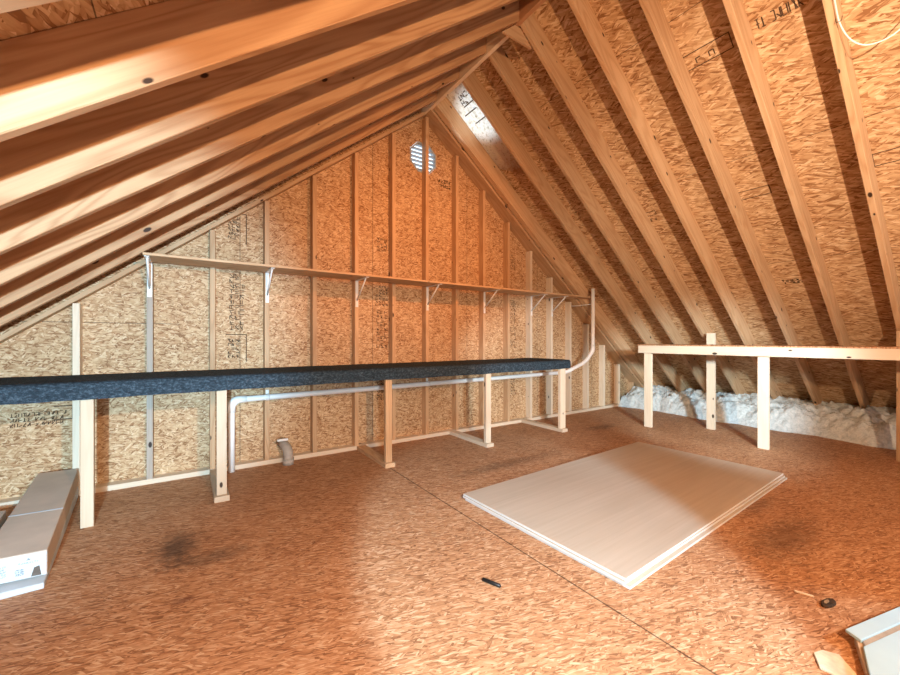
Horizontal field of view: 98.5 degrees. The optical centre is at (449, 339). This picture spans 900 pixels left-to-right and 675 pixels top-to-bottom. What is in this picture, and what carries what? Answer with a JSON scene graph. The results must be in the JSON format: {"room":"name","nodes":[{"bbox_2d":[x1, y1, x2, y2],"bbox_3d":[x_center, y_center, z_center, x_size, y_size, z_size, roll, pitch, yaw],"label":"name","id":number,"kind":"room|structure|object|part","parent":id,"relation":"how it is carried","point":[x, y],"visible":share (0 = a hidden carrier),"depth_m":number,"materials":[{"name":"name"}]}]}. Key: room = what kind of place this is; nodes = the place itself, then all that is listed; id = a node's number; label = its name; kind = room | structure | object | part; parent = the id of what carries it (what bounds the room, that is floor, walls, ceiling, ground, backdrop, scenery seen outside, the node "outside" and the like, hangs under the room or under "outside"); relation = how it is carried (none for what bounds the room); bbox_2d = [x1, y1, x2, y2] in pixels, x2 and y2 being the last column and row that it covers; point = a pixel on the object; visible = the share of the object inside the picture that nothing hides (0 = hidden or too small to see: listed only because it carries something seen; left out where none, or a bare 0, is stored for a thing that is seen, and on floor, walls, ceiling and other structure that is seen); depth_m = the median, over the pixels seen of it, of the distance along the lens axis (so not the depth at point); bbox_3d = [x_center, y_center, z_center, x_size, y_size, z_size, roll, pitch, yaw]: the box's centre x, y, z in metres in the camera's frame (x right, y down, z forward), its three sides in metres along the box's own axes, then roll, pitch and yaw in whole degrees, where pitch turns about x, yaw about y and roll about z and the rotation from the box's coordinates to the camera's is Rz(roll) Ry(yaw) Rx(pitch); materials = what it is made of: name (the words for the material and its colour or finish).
{"room":"unfinished attic","nodes":[
{"label":"unfinished attic","id":0,"kind":"room"},
{"bbox_2d":[0,109,640,498],"bbox_3d":[-0.317,-0.831,4.369,9.820,3.851,0.016,0,0,-34],"label":"wall","id":1,"kind":"structure","parent":0,"point":[35,438],"depth_m":3.60,"materials":[{"name":"brown wood"}]},
{"bbox_2d":[0,259,145,343],"bbox_3d":[-2.620,-0.286,2.744,0.737,0.627,0.089,0,0,-34],"label":"plate","id":2,"kind":"object","parent":1,"relation":"attached to","point":[23,327],"depth_m":2.69,"materials":[{"name":"brown wood"}]},
{"bbox_2d":[157,111,425,253],"bbox_3d":[-1.275,-1.585,3.656,2.368,1.858,0.089,0,0,-34],"label":"plate","id":3,"kind":"object","parent":1,"relation":"attached to","point":[173,247],"depth_m":3.46,"materials":[{"name":"brown wood"}]},
{"bbox_2d":[410,141,435,173],"bbox_3d":[-0.314,-2.045,4.391,0.338,0.338,0.054,0,0,-34],"label":"air vent","id":4,"kind":"object","parent":1,"relation":"in","point":[418,144],"visible":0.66,"depth_m":4.36,"materials":[{"name":"white plastic"}]},
{"bbox_2d":[422,109,643,387],"bbox_3d":[1.605,-0.739,5.552,4.510,3.583,0.186,0,0,-34],"label":"plate","id":5,"kind":"object","parent":1,"relation":"attached to","point":[437,126],"visible":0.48,"depth_m":5.04,"materials":[{"name":"brown wood"}]},
{"bbox_2d":[0,406,899,674],"bbox_3d":[1.119,1.110,2.269,9.900,0.030,5.100,0,0,-34],"label":"floor","id":6,"kind":"structure","parent":0,"point":[342,563],"depth_m":1.80,"materials":[{"name":"brown wood"}]},
{"bbox_2d":[0,510,5,528],"bbox_3d":[-2.636,1.043,2.029,0.369,0.104,0.515,0,0,-39],"label":"carton","id":7,"kind":"object","parent":6,"relation":"on","point":[2,513],"visible":0.56,"depth_m":2.21,"materials":[{"name":"beige cardboard"}]},
{"bbox_2d":[0,496,21,508],"bbox_3d":[-2.860,1.076,2.504,0.116,0.038,0.210,0,0,-34],"label":"plate","id":8,"kind":"object","parent":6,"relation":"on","point":[8,502],"depth_m":2.53,"materials":[{"name":"brown wood"}]},
{"bbox_2d":[0,487,77,599],"bbox_3d":[-2.269,1.057,2.146,0.235,0.076,1.294,0,0,-37],"label":"carton","id":9,"kind":"object","parent":6,"relation":"on","point":[10,589],"visible":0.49,"depth_m":1.70,"materials":[{"name":"white cardboard"}]},
{"bbox_2d":[0,468,77,583],"bbox_3d":[-2.280,0.975,2.164,0.213,0.160,1.256,0,0,-38],"label":"carton","id":10,"kind":"object","parent":9,"relation":"on","point":[29,537],"visible":1,"depth_m":1.95,"materials":[{"name":"beige cardboard"}]},
{"bbox_2d":[95,466,215,492],"bbox_3d":[-2.212,1.076,2.943,0.747,0.038,0.213,0,0,-34],"label":"plate","id":11,"kind":"object","parent":6,"relation":"on","point":[99,488],"depth_m":2.94,"materials":[{"name":"brown wood"}]},
{"bbox_2d":[72,303,82,489],"bbox_3d":[-2.630,0.403,2.737,0.038,1.308,0.089,0,0,-34],"label":"stud","id":12,"kind":"object","parent":11,"relation":"on","point":[77,308],"visible":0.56,"depth_m":2.70,"materials":[{"name":"brown wood"}]},
{"bbox_2d":[147,264,153,478],"bbox_3d":[-2.294,0.243,2.965,0.038,1.628,0.089,0,0,-34],"label":"stud","id":13,"kind":"object","parent":11,"relation":"on","point":[150,300],"visible":0.77,"depth_m":2.93,"materials":[{"name":"brown wood"}]},
{"bbox_2d":[235,455,282,469],"bbox_3d":[-1.633,1.076,3.337,0.393,0.038,0.211,0,0,-34],"label":"plate","id":14,"kind":"object","parent":6,"relation":"on","point":[276,459],"depth_m":3.35,"materials":[{"name":"brown wood"}]},
{"bbox_2d":[209,230,214,468],"bbox_3d":[-1.958,0.083,3.193,0.038,1.947,0.089,0,0,-34],"label":"stud","id":15,"kind":"object","parent":14,"relation":"on","point":[212,232],"visible":1,"depth_m":3.15,"materials":[{"name":"brown wood"}]},
{"bbox_2d":[263,200,269,459],"bbox_3d":[-1.621,-0.077,3.421,0.038,2.267,0.089,0,0,-34],"label":"stud","id":16,"kind":"object","parent":14,"relation":"on","point":[266,205],"visible":1,"depth_m":3.39,"materials":[{"name":"brown wood"}]},
{"bbox_2d":[276,437,293,465],"bbox_3d":[-1.468,0.988,3.432,0.211,0.215,0.110,0,0,40],"label":"stub","id":17,"kind":"object","parent":6,"relation":"on","point":[282,443],"visible":1,"depth_m":3.38,"materials":[{"name":"grey plastic"}]},
{"bbox_2d":[0,358,570,528],"bbox_3d":[-0.751,0.669,3.547,4.860,0.852,0.674,0,0,-34],"label":"workbench","id":18,"kind":"object","parent":6,"relation":"on","point":[84,388],"visible":1,"depth_m":2.66,"materials":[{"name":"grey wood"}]},
{"bbox_3d":[-2.122,0.719,2.269,0.058,0.753,0.038,0,0,-34],"label":"leg","id":19,"kind":"part","parent":18,"relation":"part of","materials":[{"name":"brown wood"}]},
{"bbox_3d":[-1.723,1.076,2.888,0.090,0.038,0.674,0,0,-34],"label":"foot rail","id":20,"kind":"part","parent":18,"relation":"part of","materials":[{"name":"brown wood"}]},
{"bbox_3d":[-1.562,0.700,2.649,0.060,0.715,0.038,0,0,-34],"label":"leg","id":21,"kind":"part","parent":18,"relation":"part of","materials":[{"name":"brown wood"}]},
{"bbox_3d":[-0.697,1.076,3.584,0.090,0.038,0.674,0,0,-34],"label":"foot rail","id":22,"kind":"part","parent":18,"relation":"part of","materials":[{"name":"brown wood"}]},
{"bbox_3d":[-0.535,0.700,3.345,0.060,0.715,0.038,0,0,-34],"label":"leg","id":23,"kind":"part","parent":18,"relation":"part of","materials":[{"name":"brown wood"}]},
{"bbox_3d":[0.221,1.076,4.207,0.090,0.038,0.674,0,0,-34],"label":"foot rail","id":24,"kind":"part","parent":18,"relation":"part of","materials":[{"name":"brown wood"}]},
{"bbox_3d":[0.383,0.700,3.969,0.064,0.715,0.038,0,0,-34],"label":"leg","id":25,"kind":"part","parent":18,"relation":"part of","materials":[{"name":"brown wood"}]},
{"bbox_3d":[1.169,1.076,4.850,0.090,0.038,0.674,0,0,-34],"label":"foot rail","id":26,"kind":"part","parent":18,"relation":"part of","materials":[{"name":"brown wood"}]},
{"bbox_3d":[1.331,0.700,4.611,0.089,0.715,0.038,0,0,-34],"label":"leg","id":27,"kind":"part","parent":18,"relation":"part of","materials":[{"name":"brown wood"}]},
{"bbox_2d":[293,439,383,459],"bbox_3d":[-1.032,1.076,3.745,0.933,0.038,0.211,0,0,-34],"label":"plate","id":28,"kind":"object","parent":6,"relation":"on","point":[301,455],"depth_m":3.73,"materials":[{"name":"brown wood"}]},
{"bbox_2d":[310,175,316,452],"bbox_3d":[-1.285,-0.237,3.649,0.038,2.586,0.089,0,0,-34],"label":"stud","id":29,"kind":"object","parent":28,"relation":"on","point":[313,180],"visible":1,"depth_m":3.62,"materials":[{"name":"brown wood"}]},
{"bbox_2d":[352,152,358,445],"bbox_3d":[-0.949,-0.397,3.877,0.038,2.906,0.089,0,0,-34],"label":"stud","id":30,"kind":"object","parent":28,"relation":"on","point":[355,157],"visible":0.97,"depth_m":3.84,"materials":[{"name":"brown wood"}]},
{"bbox_2d":[228,289,594,472],"bbox_3d":[0.092,0.195,4.305,4.434,1.800,0.374,0,0,-34],"label":"pipe","id":31,"kind":"object","parent":6,"relation":"on","point":[234,401],"visible":0.88,"depth_m":3.78,"materials":[{"name":"white plastic"}]},
{"bbox_2d":[392,424,483,443],"bbox_3d":[-0.110,1.076,4.369,1.274,0.038,0.212,0,0,-34],"label":"plate","id":32,"kind":"object","parent":6,"relation":"on","point":[474,427],"depth_m":4.36,"materials":[{"name":"brown wood"}]},
{"bbox_2d":[389,132,395,439],"bbox_3d":[-0.613,-0.556,4.106,0.038,3.226,0.089,0,0,-34],"label":"stud","id":33,"kind":"object","parent":32,"relation":"on","point":[392,137],"visible":0.8,"depth_m":4.08,"materials":[{"name":"brown wood"}]},
{"bbox_2d":[422,117,428,434],"bbox_3d":[-0.276,-0.704,4.334,0.038,3.522,0.089,0,0,-34],"label":"stud","id":34,"kind":"object","parent":32,"relation":"on","point":[425,122],"visible":1,"depth_m":4.31,"materials":[{"name":"brown wood"}]},
{"bbox_2d":[142,252,595,316],"bbox_3d":[-0.104,-0.461,4.214,5.070,0.282,0.302,0,0,-34],"label":"wall shelf","id":35,"kind":"object","parent":34,"relation":"attached to","point":[149,257],"visible":1,"depth_m":3.48,"materials":[{"name":"brown wood"}]},
{"bbox_2d":[452,155,458,429],"bbox_3d":[0.060,-0.544,4.562,0.038,3.202,0.089,0,0,-34],"label":"stud","id":36,"kind":"object","parent":32,"relation":"on","point":[455,160],"visible":1,"depth_m":4.54,"materials":[{"name":"brown wood"}]},
{"bbox_2d":[482,577,500,587],"bbox_3d":[0.185,1.087,1.731,0.092,0.017,0.017,0,0,34],"label":"marker pen","id":37,"kind":"object","parent":6,"relation":"on","point":[486,580],"visible":1,"depth_m":1.73,"materials":[{"name":"black plastic"}]},
{"bbox_2d":[491,412,557,426],"bbox_3d":[1.031,1.076,5.143,1.373,0.038,0.212,0,0,-34],"label":"plate","id":38,"kind":"object","parent":6,"relation":"on","point":[518,420],"depth_m":5.11,"materials":[{"name":"brown wood"}]},
{"bbox_2d":[479,190,484,425],"bbox_3d":[0.396,-0.385,4.790,0.038,2.882,0.089,0,0,-34],"label":"stud","id":39,"kind":"object","parent":38,"relation":"on","point":[482,193],"visible":0.88,"depth_m":4.77,"materials":[{"name":"brown wood"}]},
{"bbox_2d":[503,222,509,421],"bbox_3d":[0.733,-0.225,5.018,0.038,2.563,0.089,0,0,-34],"label":"stud","id":40,"kind":"object","parent":38,"relation":"on","point":[506,226],"visible":1,"depth_m":4.99,"materials":[{"name":"brown wood"}]},
{"bbox_2d":[526,251,531,417],"bbox_3d":[1.069,-0.065,5.247,0.038,2.243,0.089,0,0,-34],"label":"stud","id":41,"kind":"object","parent":38,"relation":"on","point":[529,253],"visible":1,"depth_m":5.23,"materials":[{"name":"brown wood"}]},
{"bbox_2d":[546,278,552,414],"bbox_3d":[1.405,0.095,5.475,0.038,1.924,0.089,0,0,-34],"label":"stud","id":42,"kind":"object","parent":38,"relation":"on","point":[549,281],"visible":1,"depth_m":5.45,"materials":[{"name":"brown wood"}]},
{"bbox_2d":[566,403,618,414],"bbox_3d":[2.178,1.076,5.921,1.424,0.038,0.207,0,0,-34],"label":"plate","id":43,"kind":"object","parent":6,"relation":"on","point":[580,410],"depth_m":5.96,"materials":[{"name":"brown wood"}]},
{"bbox_2d":[565,302,571,411],"bbox_3d":[1.742,0.255,5.703,0.038,1.604,0.089,0,0,-34],"label":"stud","id":44,"kind":"object","parent":43,"relation":"on","point":[568,309],"visible":0.89,"depth_m":5.68,"materials":[{"name":"brown wood"}]},
{"bbox_2d":[583,324,588,408],"bbox_3d":[2.078,0.414,5.931,0.038,1.284,0.089,0,0,-34],"label":"stud","id":45,"kind":"object","parent":43,"relation":"on","point":[585,326],"visible":1,"depth_m":5.91,"materials":[{"name":"brown wood"}]},
{"bbox_2d":[599,345,604,405],"bbox_3d":[2.414,0.574,6.159,0.038,0.965,0.089,0,0,-34],"label":"stud","id":46,"kind":"object","parent":43,"relation":"on","point":[601,347],"visible":1,"depth_m":6.14,"materials":[{"name":"brown wood"}]},
{"bbox_2d":[614,364,619,403],"bbox_3d":[2.751,0.734,6.387,0.038,0.645,0.089,0,0,-34],"label":"stud","id":47,"kind":"object","parent":43,"relation":"on","point":[616,366],"visible":1,"depth_m":6.36,"materials":[{"name":"brown wood"}]},
{"bbox_2d":[628,382,633,391],"bbox_3d":[3.087,0.894,6.615,0.038,0.325,0.089,0,0,-34],"label":"stud","id":48,"kind":"object","parent":43,"relation":"on","point":[630,384],"visible":0.48,"depth_m":6.60,"materials":[{"name":"brown wood"}]},
{"bbox_2d":[465,477,786,589],"bbox_3d":[1.373,1.089,2.836,2.290,0.012,1.165,0,0,-36],"label":"plywood sheet","id":49,"kind":"object","parent":6,"relation":"on","point":[663,562],"visible":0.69,"depth_m":2.05,"materials":[{"name":"brown wood"}]},
{"bbox_2d":[463,475,784,584],"bbox_3d":[1.357,1.075,2.845,2.290,0.012,1.165,0,0,-36],"label":"plywood sheet","id":50,"kind":"object","parent":49,"relation":"on","point":[584,561],"visible":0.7,"depth_m":2.09,"materials":[{"name":"brown wood"}]},
{"bbox_2d":[463,442,782,580],"bbox_3d":[1.360,1.062,2.854,2.290,0.012,1.165,0,0,-36],"label":"plywood sheet","id":51,"kind":"object","parent":50,"relation":"on","point":[620,510],"visible":1,"depth_m":2.55,"materials":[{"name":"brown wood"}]},
{"bbox_2d":[618,384,895,449],"bbox_3d":[4.549,0.916,4.562,1.268,0.366,4.943,0,0,-34],"label":"insulation","id":52,"kind":"object","parent":6,"relation":"on","point":[872,426],"visible":0.84,"depth_m":4.68},
{"bbox_2d":[637,331,899,461],"bbox_3d":[3.476,0.510,3.796,0.585,1.170,3.080,0,0,-34],"label":"railing","id":53,"kind":"object","parent":6,"relation":"on","point":[764,352],"visible":1,"depth_m":3.88,"materials":[{"name":"brown wood"}]},
{"bbox_3d":[2.483,0.586,4.851,0.038,1.018,0.089,0,0,-34],"label":"post","id":54,"kind":"part","parent":53,"relation":"part of","materials":[{"name":"brown wood"}]},
{"bbox_3d":[3.180,0.510,4.719,0.038,1.170,0.089,0,0,-34],"label":"post","id":55,"kind":"part","parent":53,"relation":"part of","materials":[{"name":"brown wood"}]},
{"bbox_3d":[3.141,0.586,3.881,0.038,1.018,0.089,0,0,-34],"label":"post","id":56,"kind":"part","parent":53,"relation":"part of","materials":[{"name":"brown wood"}]},
{"bbox_3d":[3.256,0.123,3.641,0.038,0.093,3.070,0,0,-34],"label":"rail","id":57,"kind":"part","parent":53,"relation":"part of","materials":[{"name":"brown wood"}]},
{"bbox_3d":[4.042,0.510,3.449,0.038,1.170,0.089,0,0,-34],"label":"post","id":58,"kind":"part","parent":53,"relation":"part of","materials":[{"name":"brown wood"}]},
{"bbox_2d":[794,590,813,596],"bbox_3d":[1.520,1.092,1.664,0.064,0.006,0.010,0,0,37],"label":"wood splinter","id":59,"kind":"object","parent":6,"relation":"on","point":[800,592],"visible":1,"depth_m":1.66,"materials":[{"name":"beige wood"}]},
{"bbox_2d":[821,598,835,608],"bbox_3d":[1.562,1.087,1.599,0.087,0.014,0.039,0,0,-34],"label":"tape roll","id":60,"kind":"object","parent":6,"relation":"on","point":[827,603],"visible":1,"depth_m":1.59,"materials":[{"name":"black plastic"}]},
{"bbox_2d":[814,650,855,674],"bbox_3d":[1.289,1.090,1.298,0.095,0.008,0.122,0,0,31],"label":"scrap","id":61,"kind":"object","parent":6,"relation":"on","point":[831,663],"visible":1,"depth_m":1.30,"materials":[{"name":"beige wood"}]},
{"bbox_2d":[846,607,899,674],"bbox_3d":[1.615,1.072,1.356,0.929,0.046,0.215,0,0,-20],"label":"foam box","id":62,"kind":"object","parent":6,"relation":"on","point":[876,639],"visible":1,"depth_m":1.34,"materials":[{"name":"white plastic"}]},
{"bbox_2d":[0,0,899,407],"bbox_3d":[1.110,-0.840,2.256,9.830,3.886,5.087,0,0,-34],"label":"ceiling","id":63,"kind":"structure","parent":0,"point":[792,37],"depth_m":3.36,"materials":[{"name":"brown wood"}]},
{"bbox_2d":[0,0,60,12],"bbox_3d":[-0.668,-0.837,0.781,4.571,3.825,0.038,0,0,-34],"label":"rafter","id":64,"kind":"object","parent":63,"relation":"attached to","point":[5,5],"visible":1,"depth_m":0.71,"materials":[{"name":"brown wood"}]},
{"bbox_2d":[0,0,417,141],"bbox_3d":[-0.903,-0.837,1.127,4.571,3.825,0.038,0,0,-34],"label":"rafter","id":65,"kind":"object","parent":63,"relation":"attached to","point":[51,76],"visible":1,"depth_m":1.11,"materials":[{"name":"brown wood"}]},
{"bbox_2d":[0,90,436,326],"bbox_3d":[-2.037,-0.837,2.799,4.571,3.825,0.038,0,0,-34],"label":"rafter","id":66,"kind":"object","parent":63,"relation":"attached to","point":[31,302],"visible":0.41,"depth_m":2.85,"materials":[{"name":"brown wood"}]},
{"bbox_2d":[0,67,458,309],"bbox_3d":[-1.809,-0.837,2.463,4.571,3.825,0.038,0,0,-34],"label":"rafter","id":67,"kind":"object","parent":63,"relation":"attached to","point":[25,285],"visible":0.48,"depth_m":2.55,"materials":[{"name":"brown wood"}]},
{"bbox_2d":[0,37,485,285],"bbox_3d":[-1.581,-0.837,2.126,4.571,3.825,0.038,0,0,-34],"label":"rafter","id":68,"kind":"object","parent":63,"relation":"attached to","point":[22,260],"visible":0.59,"depth_m":2.23,"materials":[{"name":"brown wood"}]},
{"bbox_2d":[0,0,516,209],"bbox_3d":[-1.125,-0.837,1.454,4.571,3.825,0.038,0,0,-34],"label":"rafter","id":69,"kind":"object","parent":63,"relation":"attached to","point":[36,162],"visible":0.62,"depth_m":1.53,"materials":[{"name":"brown wood"}]},
{"bbox_2d":[0,0,518,254],"bbox_3d":[-1.353,-0.837,1.790,4.571,3.825,0.038,0,0,-34],"label":"rafter","id":70,"kind":"object","parent":63,"relation":"attached to","point":[23,222],"visible":0.85,"depth_m":1.91,"materials":[{"name":"brown wood"}]},
{"bbox_2d":[501,25,531,48],"bbox_3d":[0.537,-2.450,3.110,0.317,0.110,0.020,0,0,-34],"label":"gusset plate","id":71,"kind":"object","parent":70,"relation":"attached to","point":[514,32],"visible":1,"depth_m":3.10,"materials":[{"name":"brown wood"}]},
{"bbox_2d":[421,25,512,112],"bbox_3d":[0.104,-2.626,3.747,0.038,0.258,1.485,0,0,-34],"label":"board","id":72,"kind":"object","parent":63,"relation":"attached to","point":[494,41],"visible":0.23,"depth_m":3.60,"materials":[{"name":"brown wood"}]},
{"bbox_2d":[446,82,524,173],"bbox_3d":[0.450,-2.297,4.289,1.138,0.897,0.437,0,0,-34],"label":"sheathing offcut","id":73,"kind":"object","parent":63,"relation":"attached to","point":[460,98],"visible":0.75,"depth_m":4.32,"materials":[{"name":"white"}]},
{"bbox_2d":[513,0,545,26],"bbox_3d":[1.532,-2.635,1.642,0.038,0.240,3.598,0,0,-34],"label":"board","id":74,"kind":"object","parent":63,"relation":"attached to","point":[526,7],"visible":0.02,"depth_m":3.00,"materials":[{"name":"brown wood"}]},
{"bbox_2d":[434,97,657,385],"bbox_3d":[1.697,-0.860,5.451,4.511,3.778,0.076,0,0,-34],"label":"rafter","id":75,"kind":"object","parent":63,"relation":"attached to","point":[445,110],"visible":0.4,"depth_m":4.95,"materials":[{"name":"brown wood"}]},
{"bbox_2d":[462,71,686,391],"bbox_3d":[1.980,-0.860,5.033,4.511,3.778,0.038,0,0,-34],"label":"rafter","id":76,"kind":"object","parent":63,"relation":"attached to","point":[472,84],"visible":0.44,"depth_m":4.55,"materials":[{"name":"brown wood"}]},
{"bbox_2d":[488,46,705,392],"bbox_3d":[2.208,-0.860,4.697,4.511,3.778,0.038,0,0,-34],"label":"rafter","id":77,"kind":"object","parent":63,"relation":"attached to","point":[498,58],"visible":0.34,"depth_m":4.15,"materials":[{"name":"brown wood"}]},
{"bbox_2d":[520,13,746,394],"bbox_3d":[2.437,-0.860,4.361,4.511,3.778,0.038,0,0,-34],"label":"rafter","id":78,"kind":"object","parent":63,"relation":"attached to","point":[531,27],"visible":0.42,"depth_m":3.79,"materials":[{"name":"brown wood"}]},
{"bbox_2d":[567,0,782,398],"bbox_3d":[2.665,-0.860,4.024,4.511,3.778,0.038,0,0,-34],"label":"rafter","id":79,"kind":"object","parent":63,"relation":"attached to","point":[582,10],"visible":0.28,"depth_m":3.45,"materials":[{"name":"brown wood"}]},
{"bbox_2d":[638,0,823,404],"bbox_3d":[2.893,-0.860,3.688,4.511,3.778,0.038,0,0,-34],"label":"rafter","id":80,"kind":"object","parent":63,"relation":"attached to","point":[653,11],"visible":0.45,"depth_m":3.23,"materials":[{"name":"brown wood"}]},
{"bbox_2d":[722,0,869,408],"bbox_3d":[3.121,-0.860,3.352,4.511,3.778,0.038,0,0,-34],"label":"rafter","id":81,"kind":"object","parent":63,"relation":"attached to","point":[735,9],"visible":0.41,"depth_m":2.97,"materials":[{"name":"brown wood"}]},
{"bbox_2d":[822,0,899,330],"bbox_3d":[3.349,-0.860,3.016,4.511,3.778,0.038,0,0,-34],"label":"rafter","id":82,"kind":"object","parent":63,"relation":"attached to","point":[839,41],"visible":1,"depth_m":2.63,"materials":[{"name":"brown wood"}]},
{"bbox_2d":[833,0,899,45],"bbox_3d":[2.308,-1.835,2.126,0.514,0.322,0.233,0,0,14],"label":"electrical cable","id":83,"kind":"object","parent":82,"relation":"attached to","point":[835,5],"visible":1,"depth_m":2.20,"materials":[{"name":"white plastic"}]}
]}

